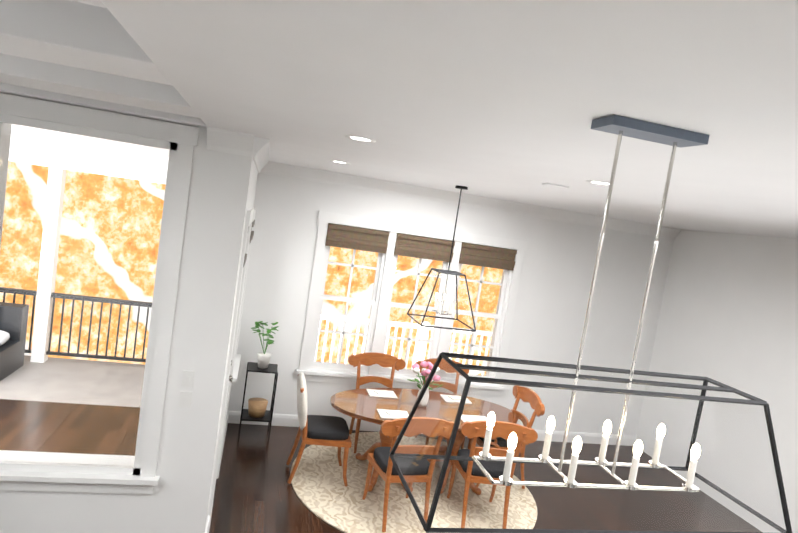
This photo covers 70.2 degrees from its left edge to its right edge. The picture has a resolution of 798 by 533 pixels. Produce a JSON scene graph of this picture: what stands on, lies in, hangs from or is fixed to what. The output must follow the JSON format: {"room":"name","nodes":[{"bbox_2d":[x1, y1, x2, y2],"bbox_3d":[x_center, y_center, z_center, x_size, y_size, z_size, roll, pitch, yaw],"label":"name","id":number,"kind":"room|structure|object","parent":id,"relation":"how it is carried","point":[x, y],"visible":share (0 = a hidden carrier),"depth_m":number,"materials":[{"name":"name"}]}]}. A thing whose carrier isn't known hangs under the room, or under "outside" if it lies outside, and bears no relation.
{"room":"dining room","nodes":[
{"label":"dining room","id":0,"kind":"room"},
{"bbox_2d":[0,124,169,362],"bbox_3d":[-4.748,-0.138,5.643,5.780,3.400,4.290,7,5,-14],"label":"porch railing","id":1,"kind":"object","parent":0,"point":[139,156],"depth_m":7.61,"materials":[{"name":"white paint"}]},
{"bbox_2d":[0,92,255,532],"bbox_3d":[-3.661,0.032,3.533,5.090,3.550,0.300,7,5,-14],"label":"wall","id":2,"kind":"structure","parent":0,"point":[220,189],"depth_m":3.95,"materials":[{"name":"paint"}]},
{"bbox_2d":[0,93,199,493],"bbox_3d":[-2.171,0.255,3.751,1.360,2.565,0.140,7,5,-14],"label":"picture window","id":3,"kind":"structure","parent":2,"relation":"in","point":[179,142],"depth_m":3.82,"materials":[{"name":"clear glass"}]},
{"bbox_2d":[179,391,192,407],"bbox_3d":[-1.496,0.933,3.983,0.080,0.114,0.012,7,5,-14],"label":"switch plate","id":4,"kind":"object","parent":2,"relation":"attached to","point":[185,396],"depth_m":3.98,"materials":[{"name":"white plastic"}]},
{"bbox_2d":[181,370,194,386],"bbox_3d":[-1.474,0.785,3.971,0.080,0.114,0.012,7,5,-14],"label":"switch plate","id":5,"kind":"object","parent":2,"relation":"attached to","point":[188,377],"depth_m":3.97,"materials":[{"name":"white plastic"}]},
{"bbox_2d":[205,515,209,532],"bbox_3d":[-1.458,2.028,4.305,0.020,0.140,0.275,7,5,-14],"label":"baseboard","id":6,"kind":"structure","parent":2,"relation":"attached to","point":[208,521],"depth_m":4.32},
{"bbox_2d":[206,127,253,156],"bbox_3d":[-1.140,-0.835,3.805,0.280,0.140,0.100,7,5,-14],"label":"crown molding","id":7,"kind":"structure","parent":2,"relation":"attached to","point":[220,140],"depth_m":3.80,"materials":[{"name":"white paint"}]},
{"bbox_2d":[227,168,259,411],"bbox_3d":[-1.648,0.176,5.371,0.300,3.550,2.120,7,5,-14],"label":"wall","id":8,"kind":"structure","parent":0,"point":[255,179],"depth_m":6.38,"materials":[{"name":"paint"}]},
{"bbox_2d":[220,411,229,465],"bbox_3d":[-1.846,1.824,5.979,0.020,0.140,1.245,7,5,-14],"label":"baseboard","id":9,"kind":"structure","parent":8,"relation":"attached to","point":[228,413],"depth_m":6.22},
{"bbox_2d":[208,208,253,529],"bbox_3d":[-1.559,0.756,4.770,0.330,2.535,1.010,7,5,-14],"label":"door frame","id":10,"kind":"structure","parent":8,"relation":"attached to","point":[249,216],"depth_m":4.39,"materials":[{"name":"white wood"}]},
{"bbox_2d":[230,209,255,389],"bbox_3d":[-1.663,0.283,5.898,0.190,1.775,0.880,7,5,-14],"label":"window","id":11,"kind":"structure","parent":8,"relation":"in","point":[236,362],"depth_m":5.95,"materials":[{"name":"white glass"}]},
{"bbox_2d":[249,220,254,243],"bbox_3d":[-1.528,-0.352,5.852,0.055,0.243,0.628,7,5,-14],"label":"window blind","id":12,"kind":"object","parent":8,"relation":"attached to","point":[252,232],"visible":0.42,"depth_m":5.59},
{"bbox_2d":[250,135,269,173],"bbox_3d":[-1.213,-0.953,5.040,0.100,0.140,2.550,7,5,-14],"label":"crown molding","id":13,"kind":"structure","parent":8,"relation":"attached to","point":[256,149],"depth_m":4.39,"materials":[{"name":"white paint"}]},
{"bbox_2d":[0,399,762,532],"bbox_3d":[-0.998,2.362,2.651,11.400,0.100,8.850,7,5,-14],"label":"floor","id":14,"kind":"structure","parent":0,"point":[254,492],"depth_m":5.88,"materials":[{"name":"brown wood"}]},
{"bbox_2d":[238,321,278,441],"bbox_3d":[-1.542,1.250,6.313,0.353,1.304,0.354,7,5,-14],"label":"plant stand","id":15,"kind":"object","parent":14,"relation":"on","point":[256,411],"visible":1,"depth_m":6.26,"materials":[{"name":"black metal"}]},
{"bbox_2d":[290,432,536,532],"bbox_3d":[0.149,2.203,5.818,2.500,0.012,2.500,7,5,-14],"label":"dining rug","id":16,"kind":"object","parent":14,"relation":"on","point":[323,492],"visible":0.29,"depth_m":5.43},
{"bbox_2d":[286,372,351,486],"bbox_3d":[-0.754,1.569,5.583,0.588,1.002,0.520,7,5,-14],"label":"dining chair","id":17,"kind":"object","parent":16,"relation":"on","point":[324,430],"visible":1,"depth_m":5.40,"materials":[{"name":"brown wood"}]},
{"bbox_2d":[348,352,405,452],"bbox_3d":[-0.265,1.557,6.525,0.694,1.009,0.584,7,5,-14],"label":"dining chair","id":18,"kind":"object","parent":16,"relation":"on","point":[380,359],"visible":0.52,"depth_m":6.72,"materials":[{"name":"brown wood"}]},
{"bbox_2d":[362,417,453,531],"bbox_3d":[0.062,1.733,5.067,0.694,1.009,0.623,7,5,-14],"label":"dining chair","id":19,"kind":"object","parent":16,"relation":"on","point":[379,460],"visible":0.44,"depth_m":4.86,"materials":[{"name":"brown wood"}]},
{"bbox_2d":[330,388,517,494],"bbox_3d":[0.231,1.821,5.894,2.000,0.752,1.120,7,5,-14],"label":"dining table","id":20,"kind":"object","parent":16,"relation":"on","point":[361,404],"visible":0.33,"depth_m":5.83,"materials":[{"name":"brown wood"}]},
{"bbox_2d":[366,389,397,398],"bbox_3d":[-0.182,1.347,6.050,0.300,0.028,0.220,7,5,-14],"label":"placemat","id":21,"kind":"object","parent":20,"relation":"on","point":[372,392],"depth_m":6.01,"materials":[{"name":"white fabric"}]},
{"bbox_2d":[377,409,408,418],"bbox_3d":[-0.048,1.417,5.470,0.300,0.028,0.220,7,5,-14],"label":"placemat","id":22,"kind":"object","parent":20,"relation":"on","point":[389,414],"depth_m":5.44,"materials":[{"name":"white fabric"}]},
{"bbox_2d":[407,361,442,406],"bbox_3d":[0.269,1.209,5.850,0.348,0.470,0.348,7,5,-14],"label":"vase","id":23,"kind":"object","parent":20,"relation":"on","point":[424,373],"visible":0.6,"depth_m":5.82,"materials":[{"name":"white ceramic"}]},
{"bbox_2d":[440,394,471,403],"bbox_3d":[0.627,1.451,6.251,0.300,0.028,0.220,7,5,-14],"label":"placemat","id":24,"kind":"object","parent":20,"relation":"on","point":[449,398],"depth_m":6.21,"materials":[{"name":"white fabric"}]},
{"bbox_2d":[461,415,486,421],"bbox_3d":[0.761,1.522,5.670,0.300,0.028,0.220,7,5,-14],"label":"placemat","id":25,"kind":"object","parent":20,"relation":"on","point":[464,418],"depth_m":5.66,"materials":[{"name":"white fabric"}]},
{"bbox_2d":[415,358,469,448],"bbox_3d":[0.525,1.659,6.720,0.694,1.009,0.584,7,5,-14],"label":"dining chair","id":26,"kind":"object","parent":16,"relation":"on","point":[453,388],"visible":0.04,"depth_m":6.92,"materials":[{"name":"brown wood"}]},
{"bbox_2d":[447,421,537,528],"bbox_3d":[0.767,1.822,5.262,0.694,1.009,0.630,7,5,-14],"label":"dining chair","id":27,"kind":"object","parent":16,"relation":"on","point":[474,473],"depth_m":5.04,"materials":[{"name":"brown wood"}]},
{"bbox_2d":[468,385,544,488],"bbox_3d":[1.092,1.799,6.091,0.584,1.009,0.694,7,5,-14],"label":"dining chair","id":28,"kind":"object","parent":16,"relation":"on","point":[536,404],"depth_m":5.97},
{"bbox_2d":[101,0,797,237],"bbox_3d":[-0.452,-0.932,2.376,11.300,0.500,8.850,7,5,-14],"label":"ceiling","id":29,"kind":"structure","parent":0,"point":[508,100],"depth_m":1.66,"materials":[{"name":"paint"}]},
{"bbox_2d":[0,0,206,127],"bbox_3d":[-2.925,-1.048,0.471,4.800,0.320,5.700,7,5,-14],"label":"ceiling beams","id":30,"kind":"structure","parent":29,"relation":"attached to","point":[89,53],"depth_m":2.16,"materials":[{"name":"paint"}]},
{"bbox_2d":[330,160,349,163],"bbox_3d":[-0.515,-0.906,4.923,0.174,0.005,0.174,7,5,-23],"label":"recessed light","id":31,"kind":"object","parent":29,"relation":"in","point":[330,160],"depth_m":4.91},
{"bbox_2d":[345,135,375,141],"bbox_3d":[-0.213,-0.705,3.137,0.174,0.005,0.174,4,6,-41],"label":"recessed light","id":32,"kind":"object","parent":29,"relation":"in","point":[359,138],"depth_m":3.12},
{"bbox_2d":[407,185,475,331],"bbox_3d":[0.523,-0.112,5.726,0.576,1.397,0.576,7,5,-14],"label":"dining pendant light","id":33,"kind":"object","parent":29,"relation":"hanging from","point":[447,272],"visible":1,"depth_m":5.71,"materials":[{"name":"black metal"}]},
{"bbox_2d":[542,183,568,187],"bbox_3d":[1.126,-0.582,4.082,0.160,0.010,0.100,7,5,-14],"label":"recessed light","id":34,"kind":"object","parent":29,"relation":"in","point":[548,184],"depth_m":4.05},
{"bbox_2d":[389,115,791,532],"bbox_3d":[0.701,0.163,1.842,1.236,1.222,0.476,7,5,-14],"label":"light","id":35,"kind":"object","parent":29,"relation":"hanging from","point":[621,126],"visible":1,"depth_m":1.82,"materials":[{"name":"black metal"}]},
{"bbox_2d":[586,180,614,185],"bbox_3d":[1.246,-0.518,3.518,0.174,0.005,0.174,4,6,-41],"label":"recessed light","id":36,"kind":"object","parent":29,"relation":"in","point":[588,181],"depth_m":3.51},
{"bbox_2d":[228,173,675,435],"bbox_3d":[0.725,0.374,7.212,5.800,3.550,0.330,7,5,-14],"label":"wall","id":37,"kind":"structure","parent":0,"point":[559,258],"depth_m":7.29,"materials":[{"name":"paint"}]},
{"bbox_2d":[296,211,527,394],"bbox_3d":[0.183,0.503,7.030,2.660,2.015,0.270,7,5,-14],"label":"dining room window","id":38,"kind":"structure","parent":37,"relation":"in","point":[380,303],"depth_m":6.93,"materials":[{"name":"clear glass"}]},
{"bbox_2d":[325,223,388,253],"bbox_3d":[-0.487,-0.328,6.690,0.728,0.262,0.055,7,5,-14],"label":"window blind","id":39,"kind":"object","parent":38,"relation":"attached to","point":[355,238],"visible":0.92,"depth_m":6.68,"materials":[{"name":"brown wood"}]},
{"bbox_2d":[394,233,454,261],"bbox_3d":[0.312,-0.225,6.888,0.728,0.262,0.055,7,5,-14],"label":"window blind","id":40,"kind":"object","parent":38,"relation":"attached to","point":[422,247],"visible":0.94,"depth_m":6.87,"materials":[{"name":"brown wood"}]},
{"bbox_2d":[459,242,516,270],"bbox_3d":[1.111,-0.121,7.086,0.728,0.262,0.055,7,5,-14],"label":"window blind","id":41,"kind":"object","parent":38,"relation":"attached to","point":[487,256],"visible":0.92,"depth_m":7.07,"materials":[{"name":"brown wood"}]},
{"bbox_2d":[229,411,636,445],"bbox_3d":[0.649,2.089,7.253,5.500,0.140,0.020,7,5,-14],"label":"baseboard","id":42,"kind":"structure","parent":37,"relation":"attached to","point":[293,421],"depth_m":7.02,"materials":[{"name":"white wood"}]},
{"bbox_2d":[270,161,680,238],"bbox_3d":[1.090,-0.773,6.966,5.500,0.140,0.100,7,5,-14],"label":"crown molding","id":43,"kind":"structure","parent":37,"relation":"attached to","point":[278,169],"depth_m":6.88,"materials":[{"name":"white paint"}]},
{"bbox_2d":[636,229,797,532],"bbox_3d":[4.523,1.205,4.229,0.300,3.550,8.000,7,5,-14],"label":"wall","id":44,"kind":"structure","parent":0,"point":[720,308],"depth_m":6.49,"materials":[{"name":"paint"}]},
{"label":"outside","id":45,"kind":"structure","parent":0,"visible":0},
{"bbox_2d":[0,355,144,406],"bbox_3d":[-1.664,1.938,6.611,11.900,0.100,4.290,7,5,-14],"label":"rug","id":46,"kind":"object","parent":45,"point":[65,383],"depth_m":7.18,"materials":[{"name":"beige fabric"}]},
{"bbox_2d":[0,302,28,380],"bbox_3d":[-5.732,0.801,6.863,1.900,0.890,0.810,7,5,-14],"label":"sofa","id":47,"kind":"object","parent":46,"relation":"on","point":[15,329],"depth_m":7.24,"materials":[{"name":"grey fabric"}]},
{"bbox_2d":[315,313,492,374],"bbox_3d":[0.649,1.597,8.599,6.618,1.160,2.100,7,5,-14],"label":"rail","id":48,"kind":"object","parent":46,"relation":"on","point":[418,351],"depth_m":9.28,"materials":[{"name":"white wood"}]},
{"bbox_2d":[0,161,502,375],"bbox_3d":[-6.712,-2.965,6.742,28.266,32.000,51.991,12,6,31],"label":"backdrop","id":49,"kind":"structure","parent":45,"point":[71,241],"depth_m":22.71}
]}

